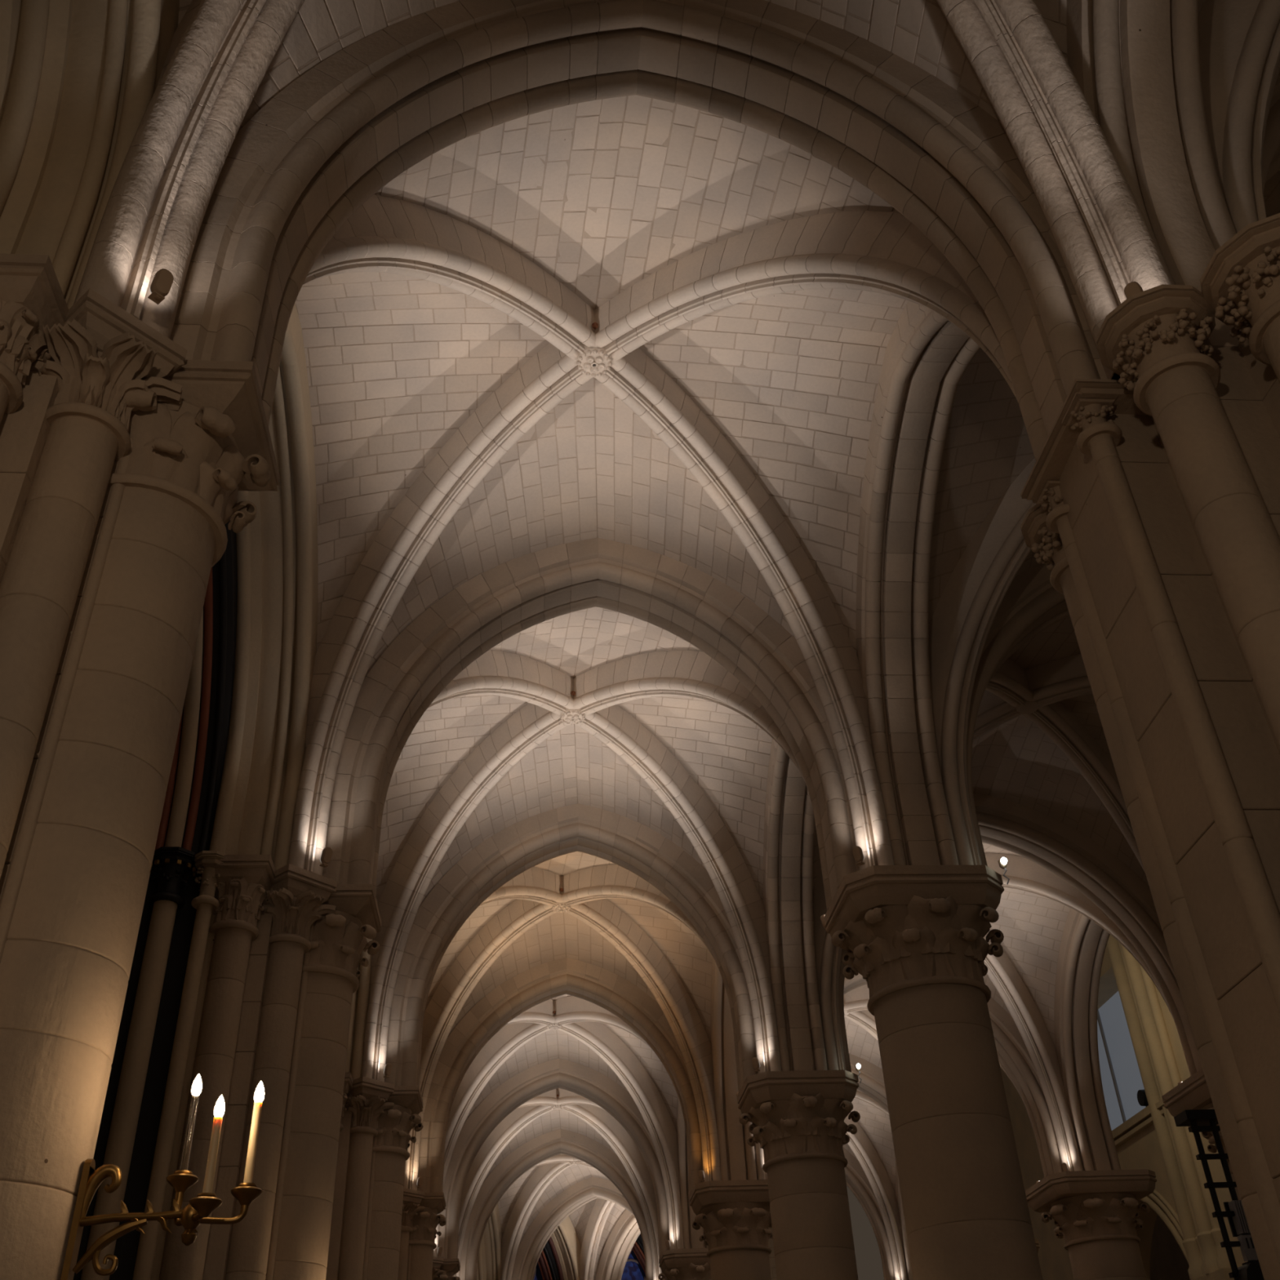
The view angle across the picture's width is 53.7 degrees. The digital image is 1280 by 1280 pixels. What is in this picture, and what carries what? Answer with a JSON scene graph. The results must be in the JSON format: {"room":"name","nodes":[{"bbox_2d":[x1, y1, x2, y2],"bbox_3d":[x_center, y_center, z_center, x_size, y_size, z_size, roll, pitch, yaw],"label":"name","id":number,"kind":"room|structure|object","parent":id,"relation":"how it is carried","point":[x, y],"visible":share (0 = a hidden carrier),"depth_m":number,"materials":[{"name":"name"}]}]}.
{"room":"cathedral interior","nodes":[
{"label":"cathedral interior","id":0,"kind":"room"},
{"bbox_2d":[482,1109,616,1249],"bbox_3d":[-1.549,13.255,29.852,6.340,3.982,11.224,-6,-35,5],"label":"ceiling","id":1,"kind":"structure","parent":0,"point":[572,1175],"depth_m":34.24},
{"bbox_2d":[500,1162,572,1279],"bbox_3d":[-2.801,15.854,33.415,0.314,4.113,3.744,22,-42,-31],"label":"rib","id":2,"kind":"object","parent":1,"relation":"attached to","point":[544,1174],"visible":0.91,"depth_m":34.01,"materials":[{"name":"stone"}]},
{"bbox_2d":[424,851,712,1044],"bbox_3d":[-1.103,5.360,18.710,5.205,3.982,5.220,1,-35,-5],"label":"ceiling","id":3,"kind":"structure","parent":0,"point":[560,935],"depth_m":20.85,"materials":[{"name":"stone"}]},
{"bbox_2d":[464,994,677,1131],"bbox_3d":[-1.524,8.596,23.261,5.205,3.982,5.220,1,-35,-5],"label":"ceiling","id":4,"kind":"structure","parent":0,"point":[550,1045],"depth_m":25.67,"materials":[{"name":"stone"}]},
{"bbox_2d":[376,606,772,907],"bbox_3d":[-0.683,2.119,14.163,5.228,3.993,5.227,1,-35,-5],"label":"ceiling","id":5,"kind":"structure","parent":0,"point":[723,751],"depth_m":15.95,"materials":[{"name":"stone"}]},
{"bbox_2d":[568,1198,626,1279],"bbox_3d":[-0.414,16.848,35.705,6.504,4.797,2.868,-10,-36,10],"label":"ceiling","id":6,"kind":"structure","parent":0,"point":[579,1218],"depth_m":36.81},
{"bbox_2d":[511,1177,634,1279],"bbox_3d":[-1.185,16.552,34.204,4.820,3.755,0.623,-10,-36,10],"label":"arch","id":7,"kind":"object","parent":6,"relation":"attached to","point":[533,1242],"visible":0.71,"depth_m":34.74,"materials":[{"name":"stone"}]},
{"bbox_2d":[579,1198,614,1279],"bbox_3d":[-1.071,17.544,35.925,0.314,4.113,2.658,20,-41,-29],"label":"rib","id":8,"kind":"object","parent":6,"relation":"attached to","point":[602,1208],"visible":0.67,"depth_m":36.41,"materials":[{"name":"stone"}]},
{"bbox_2d":[294,95,908,679],"bbox_3d":[-0.263,-1.117,9.612,5.228,3.994,5.227,1,-35,-5],"label":"ceiling","id":9,"kind":"structure","parent":0,"point":[602,196],"depth_m":10.97,"materials":[{"name":"stone"}]},
{"bbox_2d":[177,0,1067,132],"bbox_3d":[0.158,-4.354,5.061,5.228,3.993,5.227,1,-35,-5],"label":"ceiling","id":10,"kind":"structure","parent":0,"point":[918,32],"depth_m":7.46,"materials":[{"name":"stone"}]},
{"bbox_2d":[768,1210,776,1279],"bbox_3d":[1.795,17.206,36.364,6.607,4.797,2.684,-31,-44,34],"label":"ceiling","id":11,"kind":"structure","parent":0,"point":[771,1256],"depth_m":33.48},
{"bbox_2d":[595,1209,639,1279],"bbox_3d":[0.669,17.412,35.548,4.820,3.755,0.623,-27,-42,30],"label":"arch","id":12,"kind":"object","parent":11,"relation":"attached to","point":[618,1246],"visible":0.36,"depth_m":36.50,"materials":[{"name":"stone"}]},
{"bbox_2d":[844,1017,882,1069],"bbox_3d":[4.100,8.580,23.782,5.539,4.137,5.291,1,-35,-5],"label":"ceiling","id":13,"kind":"structure","parent":0,"point":[861,1044],"depth_m":26.46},
{"bbox_2d":[842,1097,895,1192],"bbox_3d":[3.680,11.816,28.333,5.539,4.137,5.291,1,-35,-5],"label":"ceiling","id":14,"kind":"structure","parent":0,"point":[875,1123],"depth_m":30.45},
{"bbox_2d":[844,1113,908,1279],"bbox_3d":[4.945,12.649,29.558,0.314,4.283,3.855,-30,-44,33],"label":"rib","id":15,"kind":"object","parent":14,"relation":"attached to","point":[860,1144],"visible":0.59,"depth_m":30.14,"materials":[{"name":"stone"}]},
{"bbox_2d":[813,616,1148,888],"bbox_3d":[4.941,2.107,14.681,5.539,4.137,5.291,1,-35,-5],"label":"ceiling","id":16,"kind":"structure","parent":0,"point":[1015,761],"depth_m":17.16,"materials":[{"name":"stone"}]},
{"bbox_2d":[982,842,1070,1047],"bbox_3d":[4.521,5.344,19.232,5.539,4.137,5.291,1,-35,-5],"label":"ceiling","id":17,"kind":"structure","parent":0,"point":[1032,926],"depth_m":21.23,"materials":[{"name":"stone"}]},
{"bbox_2d":[928,170,1279,626],"bbox_3d":[5.362,-1.129,10.130,5.539,4.137,5.291,1,-35,-5],"label":"ceiling","id":18,"kind":"structure","parent":0,"point":[987,446],"depth_m":11.73,"materials":[{"name":"stone"}]},
{"bbox_2d":[1000,934,1247,1279],"bbox_3d":[13.374,11.974,31.298,1.420,18.700,34.000,1,-35,-5],"label":"wall","id":19,"kind":"structure","parent":0,"point":[1151,1140],"depth_m":31.80,"materials":[{"name":"beige stone"}]},
{"bbox_2d":[1097,991,1146,1130],"bbox_3d":[13.629,11.342,35.710,0.115,5.200,5.600,1,-35,-5],"label":"window","id":20,"kind":"structure","parent":19,"relation":"in","point":[1121,1077],"depth_m":36.08,"materials":[{"name":"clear glass"}]},
{"bbox_2d":[1150,1214,1190,1279],"bbox_3d":[17.426,15.331,30.516,0.400,12.000,34.000,1,-35,-5],"label":"wall","id":21,"kind":"structure","parent":0,"point":[1168,1261],"depth_m":39.53,"materials":[{"name":"stone"}]},
{"bbox_3d":[7.347,15.314,19.137,31.000,0.300,57.000,1,-35,-5],"label":"floor","id":22,"kind":"structure","parent":0,"visible":0},
{"bbox_2d":[0,0,179,309],"bbox_3d":[-2.786,-1.835,2.998,1.268,9.874,5.880,1,-35,-5],"label":"arch","id":23,"kind":"object","parent":22,"relation":"on","point":[79,79],"visible":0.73,"depth_m":6.07,"materials":[{"name":"beige stone"}]},
{"bbox_2d":[0,253,279,1279],"bbox_3d":[-2.796,1.350,4.135,2.350,5.987,1.831,1,-35,-5],"label":"pier","id":24,"kind":"object","parent":22,"relation":"on","point":[126,460],"visible":0.98,"depth_m":4.79,"materials":[{"name":"stone"}]},
{"bbox_2d":[147,268,173,304],"bbox_3d":[-2.059,-1.524,5.437,0.086,0.156,0.072,-27,-42,30],"label":"spotlight","id":25,"kind":"object","parent":24,"relation":"attached to","point":[162,281],"visible":1,"depth_m":5.41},
{"bbox_2d":[60,1074,264,1279],"bbox_3d":[-1.478,1.797,3.926,0.558,0.912,0.240,1,-35,-5],"label":"wall sconce","id":26,"kind":"object","parent":24,"relation":"attached to","point":[197,1212],"visible":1,"depth_m":3.97,"materials":[{"name":"gold metal"}]},
{"bbox_2d":[202,1115,222,1192],"bbox_3d":[-1.344,1.622,3.977,0.029,0.239,0.029,1,-35,-5],"label":"candle","id":27,"kind":"object","parent":26,"relation":"on","point":[217,1122],"depth_m":3.97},
{"bbox_2d":[243,1101,262,1182],"bbox_3d":[-1.263,1.643,4.129,0.029,0.264,0.029,1,-35,-5],"label":"candle","id":28,"kind":"object","parent":26,"relation":"on","point":[254,1133],"depth_m":4.12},
{"bbox_2d":[73,0,304,338],"bbox_3d":[-1.283,-3.580,6.019,3.588,4.113,0.427,-27,-42,30],"label":"rib","id":29,"kind":"object","parent":24,"relation":"on","point":[220,52],"visible":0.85,"depth_m":6.12,"materials":[{"name":"stone"}]},
{"bbox_2d":[302,194,605,359],"bbox_3d":[-1.502,-1.843,8.463,0.314,4.113,3.702,-27,-42,30],"label":"rib","id":30,"kind":"object","parent":24,"relation":"on","point":[385,234],"visible":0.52,"depth_m":9.31,"materials":[{"name":"stone"}]},
{"bbox_2d":[577,321,612,377],"bbox_3d":[-0.398,-2.401,10.583,0.299,0.255,0.354,-21,-39,23],"label":"keystone","id":31,"kind":"object","parent":30,"relation":"attached to","point":[595,361],"visible":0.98,"depth_m":10.51,"materials":[{"name":"stone"}]},
{"bbox_2d":[169,0,1107,461],"bbox_3d":[0.053,-2.571,7.229,4.820,3.755,0.623,1,-35,-5],"label":"arch","id":32,"kind":"object","parent":24,"relation":"on","point":[413,88],"visible":0.92,"depth_m":7.36,"materials":[{"name":"stone"}]},
{"bbox_2d":[73,302,318,1279],"bbox_3d":[-3.206,1.401,7.549,1.268,9.874,5.880,1,-35,-5],"label":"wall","id":33,"kind":"structure","parent":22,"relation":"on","point":[233,786],"depth_m":10.20,"materials":[{"name":"beige stone"}]},
{"bbox_2d":[159,854,381,1279],"bbox_3d":[-3.217,4.586,8.686,2.350,5.987,1.831,1,-35,-5],"label":"pier","id":34,"kind":"object","parent":22,"relation":"on","point":[290,940],"visible":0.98,"depth_m":9.27,"materials":[{"name":"stone"}]},
{"bbox_2d":[287,342,592,875],"bbox_3d":[-1.704,-0.344,10.570,3.588,4.113,0.314,-27,-42,30],"label":"rib","id":35,"kind":"object","parent":34,"relation":"on","point":[346,651],"visible":0.95,"depth_m":11.01,"materials":[{"name":"stone"}]},
{"bbox_2d":[428,649,573,715],"bbox_3d":[-1.923,1.393,13.013,0.314,4.113,3.702,-27,-42,30],"label":"rib","id":36,"kind":"object","parent":34,"relation":"on","point":[495,673],"visible":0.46,"depth_m":14.35,"materials":[{"name":"stone"}]},
{"bbox_2d":[322,537,859,911],"bbox_3d":[-0.367,0.666,11.780,4.820,3.755,0.623,1,-35,-5],"label":"arch","id":37,"kind":"object","parent":34,"relation":"on","point":[514,596],"visible":0.94,"depth_m":11.94,"materials":[{"name":"stone"}]},
{"bbox_2d":[345,885,376,1079],"bbox_3d":[-3.627,4.637,12.100,1.268,9.874,5.880,1,-35,-5],"label":"arch","id":38,"kind":"object","parent":22,"relation":"on","point":[360,999],"visible":0.02,"depth_m":14.95,"materials":[{"name":"beige stone"}]},
{"bbox_2d":[325,1072,423,1279],"bbox_3d":[-3.637,7.822,13.236,2.350,5.987,1.831,1,-35,-5],"label":"pier","id":39,"kind":"object","parent":22,"relation":"on","point":[378,1117],"visible":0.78,"depth_m":14.17,"materials":[{"name":"stone"}]},
{"bbox_2d":[360,702,571,1081],"bbox_3d":[-2.124,2.892,15.121,3.588,4.113,0.314,-27,-42,30],"label":"rib","id":40,"kind":"object","parent":39,"relation":"on","point":[402,896],"visible":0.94,"depth_m":15.58,"materials":[{"name":"stone"}]},
{"bbox_2d":[479,866,561,906],"bbox_3d":[-2.344,4.630,17.564,0.314,4.113,3.702,-27,-42,30],"label":"rib","id":41,"kind":"object","parent":39,"relation":"on","point":[534,884],"visible":0.22,"depth_m":19.18,"materials":[{"name":"stone"}]},
{"bbox_2d":[384,803,758,1093],"bbox_3d":[-0.788,3.902,16.331,4.820,3.755,0.623,1,-35,-5],"label":"arch","id":42,"kind":"object","parent":39,"relation":"on","point":[625,842],"visible":0.94,"depth_m":16.50,"materials":[{"name":"stone"}]},
{"bbox_2d":[397,1187,446,1279],"bbox_3d":[-4.058,11.059,17.787,2.350,5.987,1.860,1,-35,-5],"label":"pier","id":43,"kind":"object","parent":22,"relation":"on","point":[420,1219],"visible":0.38,"depth_m":19.02,"materials":[{"name":"stone"}]},
{"bbox_2d":[404,898,557,1190],"bbox_3d":[-2.545,6.129,19.672,3.588,4.113,0.314,-27,-42,30],"label":"rib","id":44,"kind":"object","parent":43,"relation":"on","point":[519,916],"visible":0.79,"depth_m":20.17,"materials":[{"name":"stone"}]},
{"bbox_2d":[505,999,554,1026],"bbox_3d":[-2.764,7.866,22.115,0.314,4.113,3.702,-27,-42,30],"label":"rib","id":45,"kind":"object","parent":43,"relation":"on","point":[542,1013],"visible":0.16,"depth_m":23.86,"materials":[{"name":"stone"}]},
{"bbox_2d":[417,957,703,1194],"bbox_3d":[-1.208,7.138,20.881,4.820,3.755,0.623,1,-35,-5],"label":"arch","id":46,"kind":"object","parent":43,"relation":"on","point":[605,988],"visible":0.93,"depth_m":21.06,"materials":[{"name":"stone"}]},
{"bbox_2d":[431,1256,460,1279],"bbox_3d":[-4.478,14.295,22.338,2.350,5.987,1.860,1,-35,-5],"label":"pier","id":47,"kind":"object","parent":22,"relation":"on","point":[443,1268],"visible":0.14,"depth_m":23.84,"materials":[{"name":"stone"}]},
{"bbox_2d":[433,1022,550,1257],"bbox_3d":[-2.966,9.365,24.222,3.588,4.113,0.314,-27,-42,30],"label":"rib","id":48,"kind":"object","parent":47,"relation":"on","point":[512,1037],"visible":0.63,"depth_m":24.73,"materials":[{"name":"stone"}]},
{"bbox_2d":[516,1088,557,1108],"bbox_3d":[-3.098,11.103,26.672,0.314,4.113,3.824,-29,-43,32],"label":"rib","id":49,"kind":"object","parent":47,"relation":"on","point":[549,1098],"visible":0.16,"depth_m":28.43,"materials":[{"name":"stone"}]},
{"bbox_2d":[437,1058,670,1258],"bbox_3d":[-1.629,10.375,25.432,4.820,3.755,0.623,1,-35,-5],"label":"arch","id":50,"kind":"object","parent":47,"relation":"on","point":[584,1081],"visible":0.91,"depth_m":25.64,"materials":[{"name":"stone"}]},
{"bbox_2d":[477,1203,502,1279],"bbox_3d":[-4.535,17.776,30.619,1.268,9.861,6.283,-6,-35,5],"label":"arch","id":51,"kind":"object","parent":22,"relation":"on","point":[489,1264],"visible":0.12,"depth_m":34.02,"materials":[{"name":"beige stone"}]},
{"bbox_2d":[535,1216,581,1279],"bbox_3d":[-2.868,20.224,34.394,1.268,10.089,3.902,-29,-43,32],"label":"arch","id":52,"kind":"object","parent":22,"relation":"on","point":[559,1259],"visible":0.26,"depth_m":36.59,"materials":[{"name":"beige stone"}]},
{"bbox_2d":[657,1248,711,1279],"bbox_3d":[1.186,14.359,22.816,1.460,5.987,1.460,6,-36,-12],"label":"round column","id":53,"kind":"structure","parent":22,"relation":"on","point":[686,1264],"depth_m":23.95,"materials":[{"name":"stone"}]},
{"bbox_2d":[557,1088,605,1111],"bbox_3d":[-0.476,11.126,26.884,3.627,4.113,0.314,-30,-43,33],"label":"rib","id":54,"kind":"object","parent":53,"relation":"on","point":[566,1097],"visible":0.18,"depth_m":28.41,"materials":[{"name":"stone"}]},
{"bbox_2d":[558,1021,684,1249],"bbox_3d":[-0.331,9.392,24.441,0.314,4.113,3.661,-30,-43,33],"label":"rib","id":55,"kind":"object","parent":53,"relation":"on","point":[598,1037],"visible":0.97,"depth_m":24.96,"materials":[{"name":"stone"}]},
{"bbox_2d":[676,1097,708,1248],"bbox_3d":[1.200,8.751,23.402,0.579,3.840,5.300,1,-35,-5],"label":"arch","id":56,"kind":"object","parent":53,"relation":"on","point":[691,1236],"visible":0.13,"depth_m":24.64,"materials":[{"name":"stone"}]},
{"bbox_2d":[688,1179,773,1279],"bbox_3d":[1.607,11.123,18.265,1.362,5.987,1.362,1,-35,-5],"label":"round column","id":57,"kind":"structure","parent":22,"relation":"on","point":[735,1215],"depth_m":19.30,"materials":[{"name":"stone"}]},
{"bbox_2d":[554,995,653,1051],"bbox_3d":[-0.144,7.898,22.339,3.772,4.113,0.314,-28,-42,31],"label":"rib","id":58,"kind":"object","parent":57,"relation":"on","point":[571,1009],"visible":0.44,"depth_m":23.72,"materials":[{"name":"stone"}]},
{"bbox_2d":[564,898,720,1182],"bbox_3d":[0.089,6.156,19.890,0.314,4.113,3.661,-30,-43,33],"label":"rib","id":59,"kind":"object","parent":57,"relation":"on","point":[602,916],"visible":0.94,"depth_m":20.40,"materials":[{"name":"stone"}]},
{"bbox_2d":[710,957,756,1180],"bbox_3d":[1.621,5.515,18.852,0.579,3.840,5.300,1,-35,-5],"label":"arch","id":60,"kind":"object","parent":57,"relation":"on","point":[737,1157],"visible":0.21,"depth_m":20.22,"materials":[{"name":"stone"}]},
{"bbox_2d":[737,1070,860,1279],"bbox_3d":[2.027,7.886,13.714,1.460,5.987,1.460,6,-36,-12],"label":"round column","id":61,"kind":"structure","parent":22,"relation":"on","point":[797,1117],"depth_m":14.59,"materials":[{"name":"stone"}]},
{"bbox_2d":[561,864,711,955],"bbox_3d":[0.277,4.661,17.788,3.772,4.113,0.314,-28,-42,31],"label":"rib","id":62,"kind":"object","parent":61,"relation":"on","point":[610,881],"visible":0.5,"depth_m":18.98,"materials":[{"name":"stone"}]},
{"bbox_2d":[573,704,781,1073],"bbox_3d":[0.510,2.920,15.340,0.314,4.113,3.661,-30,-43,33],"label":"rib","id":63,"kind":"object","parent":61,"relation":"on","point":[735,886],"visible":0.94,"depth_m":15.83,"materials":[{"name":"stone"}]},
{"bbox_2d":[763,738,827,1071],"bbox_3d":[2.041,2.279,14.301,0.579,3.840,5.300,1,-35,-5],"label":"arch","id":64,"kind":"object","parent":61,"relation":"on","point":[789,819],"visible":0.34,"depth_m":15.77,"materials":[{"name":"stone"}]},
{"bbox_2d":[813,689,1023,1070],"bbox_3d":[3.414,2.911,15.674,3.767,4.283,0.314,-27,-42,30],"label":"rib","id":65,"kind":"object","parent":61,"relation":"on","point":[993,711],"visible":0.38,"depth_m":15.81,"materials":[{"name":"stone"}]},
{"bbox_2d":[824,865,1043,1279],"bbox_3d":[2.448,4.650,9.164,1.460,5.987,1.460,6,-36,-12],"label":"round column","id":66,"kind":"structure","parent":22,"relation":"on","point":[915,934],"depth_m":9.74,"materials":[{"name":"stone"}]},
{"bbox_2d":[565,649,804,781],"bbox_3d":[0.697,1.425,13.238,3.772,4.113,0.314,-28,-42,31],"label":"rib","id":67,"kind":"object","parent":66,"relation":"on","point":[690,673],"visible":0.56,"depth_m":14.13,"materials":[{"name":"stone"}]},
{"bbox_2d":[594,347,893,870],"bbox_3d":[0.930,-0.317,10.789,0.314,4.113,3.661,-30,-43,33],"label":"rib","id":68,"kind":"object","parent":66,"relation":"on","point":[828,651],"visible":0.95,"depth_m":11.26,"materials":[{"name":"stone"}]},
{"bbox_2d":[928,457,1036,865],"bbox_3d":[3.835,-0.325,11.123,3.767,4.283,0.314,-27,-42,30],"label":"rib","id":69,"kind":"object","parent":66,"relation":"on","point":[966,611],"visible":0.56,"depth_m":11.64,"materials":[{"name":"stone"}]},
{"bbox_2d":[985,657,1032,706],"bbox_3d":[3.620,1.373,13.511,0.314,4.283,3.865,-28,-42,31],"label":"rib","id":70,"kind":"object","parent":66,"relation":"on","point":[1010,683],"visible":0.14,"depth_m":15.34,"materials":[{"name":"stone"}]},
{"bbox_2d":[1034,1238,1039,1253],"bbox_3d":[6.993,14.517,23.437,1.740,5.987,1.660,1,-35,-5],"label":"round column","id":71,"kind":"structure","parent":22,"relation":"on","point":[1037,1242],"depth_m":24.62,"materials":[{"name":"stone"}]},
{"bbox_2d":[844,1009,878,1040],"bbox_3d":[5.366,9.413,25.008,0.314,4.283,3.855,-30,-44,33],"label":"rib","id":72,"kind":"object","parent":71,"relation":"on","point":[864,1019],"visible":0.17,"depth_m":25.15,"materials":[{"name":"stone"}]},
{"bbox_2d":[848,1053,888,1110],"bbox_3d":[3.896,10.373,25.962,5.440,3.934,0.623,1,-35,-5],"label":"arch","id":73,"kind":"object","parent":71,"relation":"on","point":[872,1084],"visible":0.09,"depth_m":26.61,"materials":[{"name":"stone"}]},
{"bbox_2d":[895,1160,913,1279],"bbox_3d":[6.601,12.033,28.416,0.579,3.840,5.300,1,-35,-5],"label":"arch","id":74,"kind":"object","parent":71,"relation":"on","point":[898,1195],"visible":0.11,"depth_m":29.81,"materials":[{"name":"stone"}]},
{"bbox_2d":[1025,1168,1156,1279],"bbox_3d":[7.414,11.281,18.886,1.740,5.987,1.660,1,-35,-5],"label":"round column","id":75,"kind":"structure","parent":22,"relation":"on","point":[1095,1213],"depth_m":19.84,"materials":[{"name":"stone"}]},
{"bbox_2d":[844,984,1017,1091],"bbox_3d":[5.560,7.879,22.851,3.950,4.283,0.314,-27,-42,30],"label":"rib","id":76,"kind":"object","parent":75,"relation":"on","point":[857,999],"visible":0.14,"depth_m":24.57,"materials":[{"name":"stone"}]},
{"bbox_2d":[844,973,1063,1177],"bbox_3d":[4.317,7.136,21.412,5.440,3.934,0.623,1,-35,-5],"label":"arch","id":77,"kind":"object","parent":75,"relation":"on","point":[1013,1055],"visible":0.23,"depth_m":21.31,"materials":[{"name":"stone"}]},
{"bbox_2d":[983,931,1084,1171],"bbox_3d":[5.787,6.176,20.457,0.314,4.283,3.855,-30,-44,33],"label":"rib","id":78,"kind":"object","parent":75,"relation":"on","point":[1018,1000],"visible":0.64,"depth_m":21.02,"materials":[{"name":"stone"}]},
{"bbox_2d":[1020,213,1279,1279],"bbox_3d":[3.030,1.410,4.619,1.758,5.987,2.600,1,-35,-5],"label":"pier","id":79,"kind":"object","parent":22,"relation":"on","point":[1154,488],"visible":1,"depth_m":5.32,"materials":[{"name":"stone"}]},
{"bbox_2d":[584,210,1018,403],"bbox_3d":[1.118,-1.811,8.687,3.772,4.113,0.314,-28,-42,31],"label":"rib","id":80,"kind":"object","parent":79,"relation":"on","point":[882,252],"visible":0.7,"depth_m":9.13,"materials":[{"name":"stone"}]},
{"bbox_2d":[855,300,980,865],"bbox_3d":[2.462,-0.958,9.750,0.579,3.840,5.300,1,-35,-5],"label":"arch","id":81,"kind":"object","parent":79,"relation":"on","point":[926,357],"visible":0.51,"depth_m":11.09,"materials":[{"name":"stone"}]},
{"bbox_2d":[936,0,1173,379],"bbox_3d":[1.351,-3.553,6.238,0.427,4.113,3.661,-30,-43,33],"label":"rib","id":82,"kind":"object","parent":79,"relation":"on","point":[1104,241],"visible":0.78,"depth_m":6.62,"materials":[{"name":"stone"}]},
{"bbox_2d":[1198,0,1279,232],"bbox_3d":[4.256,-3.561,6.573,3.767,4.283,0.314,-27,-42,30],"label":"rib","id":83,"kind":"object","parent":79,"relation":"on","point":[1239,40],"visible":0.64,"depth_m":6.99,"materials":[{"name":"stone"}]},
{"bbox_2d":[1262,71,1279,194],"bbox_3d":[5.578,-2.572,7.760,5.440,3.934,0.623,1,-35,-5],"label":"arch","id":84,"kind":"object","parent":79,"relation":"on","point":[1271,149],"visible":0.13,"depth_m":7.59,"materials":[{"name":"stone"}]},
{"bbox_2d":[1161,1068,1241,1199],"bbox_3d":[7.834,8.044,14.335,1.740,5.987,1.660,1,-35,-5],"label":"round column","id":85,"kind":"structure","parent":22,"relation":"on","point":[1193,1093],"depth_m":15.85,"materials":[{"name":"stone"}]},
{"bbox_2d":[839,792,1202,1075],"bbox_3d":[4.737,3.900,16.861,5.440,3.934,0.623,1,-35,-5],"label":"arch","id":86,"kind":"object","parent":85,"relation":"on","point":[1041,838],"visible":0.4,"depth_m":17.28,"materials":[{"name":"stone"}]},
{"bbox_2d":[984,853,1173,1019],"bbox_3d":[5.980,4.643,18.300,3.950,4.283,0.314,-27,-42,30],"label":"rib","id":87,"kind":"object","parent":85,"relation":"on","point":[1024,874],"visible":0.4,"depth_m":18.67,"materials":[{"name":"stone"}]},
{"bbox_2d":[1023,701,1145,872],"bbox_3d":[6.207,2.940,15.906,0.314,4.283,3.855,-30,-44,33],"label":"rib","id":88,"kind":"object","parent":85,"relation":"on","point":[1055,720],"visible":0.39,"depth_m":16.38,"materials":[{"name":"stone"}]},
{"bbox_2d":[1053,907,1120,1170],"bbox_3d":[7.442,5.560,19.314,0.579,3.840,5.300,1,-35,-5],"label":"arch","id":89,"kind":"object","parent":85,"relation":"on","point":[1083,943],"visible":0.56,"depth_m":20.77,"materials":[{"name":"stone"}]},
{"bbox_2d":[1173,1109,1264,1279],"bbox_3d":[6.522,7.330,12.526,0.855,5.170,0.450,1,-35,-5],"label":"lighting truss","id":90,"kind":"object","parent":22,"relation":"on","point":[1198,1121],"visible":0.56,"depth_m":13.45,"materials":[{"name":"black metal"}]},
{"bbox_3d":[-4.895,17.531,26.889,2.357,5.987,1.860,1,-35,-5],"label":"pier","id":91,"kind":"object","parent":22,"relation":"on","visible":0},
{"bbox_2d":[453,1105,553,1277],"bbox_3d":[-3.215,12.624,28.817,3.685,4.113,0.314,-28,-42,31],"label":"rib","id":92,"kind":"object","parent":91,"relation":"on","point":[516,1121],"visible":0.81,"depth_m":29.32,"materials":[{"name":"stone"}]},
{"bbox_3d":[1.015,17.598,27.388,1.471,5.987,1.471,1,-35,-5],"label":"round column","id":93,"kind":"structure","parent":22,"relation":"on","visible":0},
{"bbox_2d":[459,1128,653,1279],"bbox_3d":[-1.868,13.593,29.970,4.820,3.755,0.623,-1,-35,-2],"label":"arch","id":94,"kind":"object","parent":93,"relation":"on","point":[544,1147],"visible":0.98,"depth_m":30.22,"materials":[{"name":"stone"}]},
{"bbox_2d":[562,1104,664,1279],"bbox_3d":[-0.573,12.582,28.938,0.314,4.113,3.546,-31,-44,33],"label":"rib","id":95,"kind":"object","parent":93,"relation":"on","point":[620,1141],"visible":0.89,"depth_m":29.46,"materials":[{"name":"stone"}]},
{"bbox_2d":[842,1146,894,1279],"bbox_3d":[3.476,13.609,30.513,5.440,3.934,0.623,1,-35,-5],"label":"arch","id":96,"kind":"object","parent":93,"relation":"on","point":[856,1180],"visible":0.27,"depth_m":30.51,"materials":[{"name":"stone"}]},
{"bbox_3d":[8.255,4.808,9.785,1.740,5.987,1.660,1,-35,-5],"label":"round column","id":97,"kind":"structure","parent":22,"relation":"on","visible":0},
{"bbox_2d":[966,563,1070,866],"bbox_3d":[5.158,0.664,12.310,5.440,3.934,0.623,1,-35,-5],"label":"arch","id":98,"kind":"object","parent":97,"relation":"on","point":[1030,605],"visible":0.3,"depth_m":12.49,"materials":[{"name":"stone"}]},
{"bbox_2d":[1023,653,1092,706],"bbox_3d":[6.401,1.407,13.749,3.950,4.283,0.314,-27,-42,30],"label":"rib","id":99,"kind":"object","parent":97,"relation":"on","point":[1064,678],"visible":0.27,"depth_m":15.46,"materials":[{"name":"stone"}]},
{"bbox_3d":[3.289,-1.823,0.062,1.471,5.987,1.471,1,-35,-5],"label":"round column","id":100,"kind":"structure","parent":22,"relation":"on","visible":0},
{"bbox_2d":[1066,0,1240,346],"bbox_3d":[2.882,-4.194,5.199,0.579,3.840,5.300,1,-35,-5],"label":"arch","id":101,"kind":"object","parent":100,"relation":"on","point":[1135,64],"visible":0.52,"depth_m":6.71,"materials":[{"name":"stone"}]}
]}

